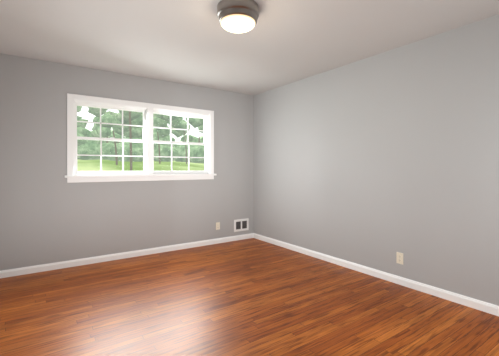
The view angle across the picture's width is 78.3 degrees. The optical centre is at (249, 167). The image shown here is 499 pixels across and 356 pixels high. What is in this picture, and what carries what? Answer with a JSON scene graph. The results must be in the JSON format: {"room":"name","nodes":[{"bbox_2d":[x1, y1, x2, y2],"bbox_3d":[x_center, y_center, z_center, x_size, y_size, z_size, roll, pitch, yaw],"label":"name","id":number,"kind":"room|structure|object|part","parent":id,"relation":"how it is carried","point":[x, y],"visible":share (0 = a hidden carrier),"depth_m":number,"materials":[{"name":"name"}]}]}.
{"room":"empty bedroom","nodes":[
{"label":"empty bedroom","id":0,"kind":"room"},
{"bbox_2d":[0,53,253,270],"bbox_3d":[-1.488,-0.025,4.274,4.010,2.440,0.160,0,0,-35],"label":"wall","id":1,"kind":"structure","parent":0,"point":[49,214],"depth_m":3.85,"materials":[{"name":"grey paint"}]},
{"bbox_2d":[0,233,253,277],"bbox_3d":[-1.438,1.155,4.202,3.690,0.080,0.014,0,0,-35],"label":"baseboard","id":2,"kind":"structure","parent":1,"relation":"attached to","point":[53,266],"depth_m":3.96,"materials":[{"name":"white wood"}]},
{"bbox_2d":[64,93,216,182],"bbox_3d":[-1.419,-0.359,4.311,2.041,1.072,0.236,0,0,-35],"label":"window","id":3,"kind":"structure","parent":1,"relation":"in","point":[71,177],"depth_m":4.22,"materials":[{"name":"white wood"}]},
{"bbox_3d":[-1.423,-0.364,4.313,1.828,0.906,0.091,0,0,-35],"label":"window sashes","id":4,"kind":"part","parent":3,"relation":"part of","materials":[{"name":"white wood"}]},
{"bbox_2d":[216,222,219,229],"bbox_3d":[-0.500,0.920,4.860,0.070,0.115,0.008,0,0,-35],"label":"electrical outlet","id":5,"kind":"object","parent":1,"relation":"attached to","point":[217,225],"visible":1,"depth_m":4.86,"materials":[{"name":"beige plastic"}]},
{"bbox_2d":[234,218,248,231],"bbox_3d":[-0.135,0.952,5.115,0.290,0.200,0.008,0,0,-35],"label":"air vent","id":6,"kind":"object","parent":1,"relation":"in","point":[241,224],"visible":1,"depth_m":5.11,"materials":[{"name":"white metal"}]},
{"bbox_2d":[0,238,498,355],"bbox_3d":[-0.104,1.245,2.290,4.010,0.100,4.996,0,0,-35],"label":"floor","id":7,"kind":"structure","parent":0,"point":[251,297],"depth_m":2.55,"materials":[{"name":"brown wood"}]},
{"bbox_2d":[0,0,498,94],"bbox_3d":[-0.104,-1.295,2.290,4.010,0.100,4.996,0,0,-35],"label":"ceiling","id":8,"kind":"structure","parent":0,"point":[279,44],"depth_m":2.86,"materials":[{"name":"white paint"}]},
{"bbox_2d":[217,0,258,32],"bbox_3d":[-0.090,-1.158,2.380,0.324,0.174,0.324,0,0,-35],"label":"flush-mount ceiling light","id":9,"kind":"object","parent":8,"relation":"attached to","point":[237,16],"visible":1,"depth_m":2.28,"materials":[{"name":"white glass"}]},
{"bbox_2d":[254,14,498,305],"bbox_3d":[1.520,-0.025,3.326,0.160,2.440,4.836,0,0,-35],"label":"wall","id":10,"kind":"structure","parent":0,"point":[378,161],"depth_m":3.17,"materials":[{"name":"grey paint"}]},
{"bbox_2d":[254,233,498,315],"bbox_3d":[1.408,1.155,3.336,0.014,0.080,4.661,0,0,-35],"label":"baseboard","id":11,"kind":"structure","parent":10,"relation":"attached to","point":[489,308],"depth_m":3.16,"materials":[{"name":"white wood"}]},
{"bbox_2d":[396,252,402,264],"bbox_3d":[1.543,0.927,3.147,0.008,0.115,0.070,0,0,-35],"label":"electrical outlet","id":12,"kind":"object","parent":10,"relation":"attached to","point":[399,258],"visible":1,"depth_m":3.15,"materials":[{"name":"beige plastic"}]},
{"label":"outside","id":13,"kind":"structure","parent":0,"visible":0},
{"bbox_2d":[77,106,203,170],"bbox_3d":[-1.850,-4.705,28.869,90.000,12.898,39.000,0,0,-35],"label":"outdoor scenery backdrop","id":14,"kind":"structure","parent":13,"point":[178,149],"depth_m":28.18,"materials":[{"name":"green plant"}]},
{"bbox_2d":[77,106,203,141],"bbox_3d":[-20.372,-25.805,64.159,180.000,66.000,0.001,0,0,-35],"label":"sky","id":15,"kind":"structure","parent":13,"point":[92,116],"depth_m":59.23,"materials":[{"name":"white"}]}
]}

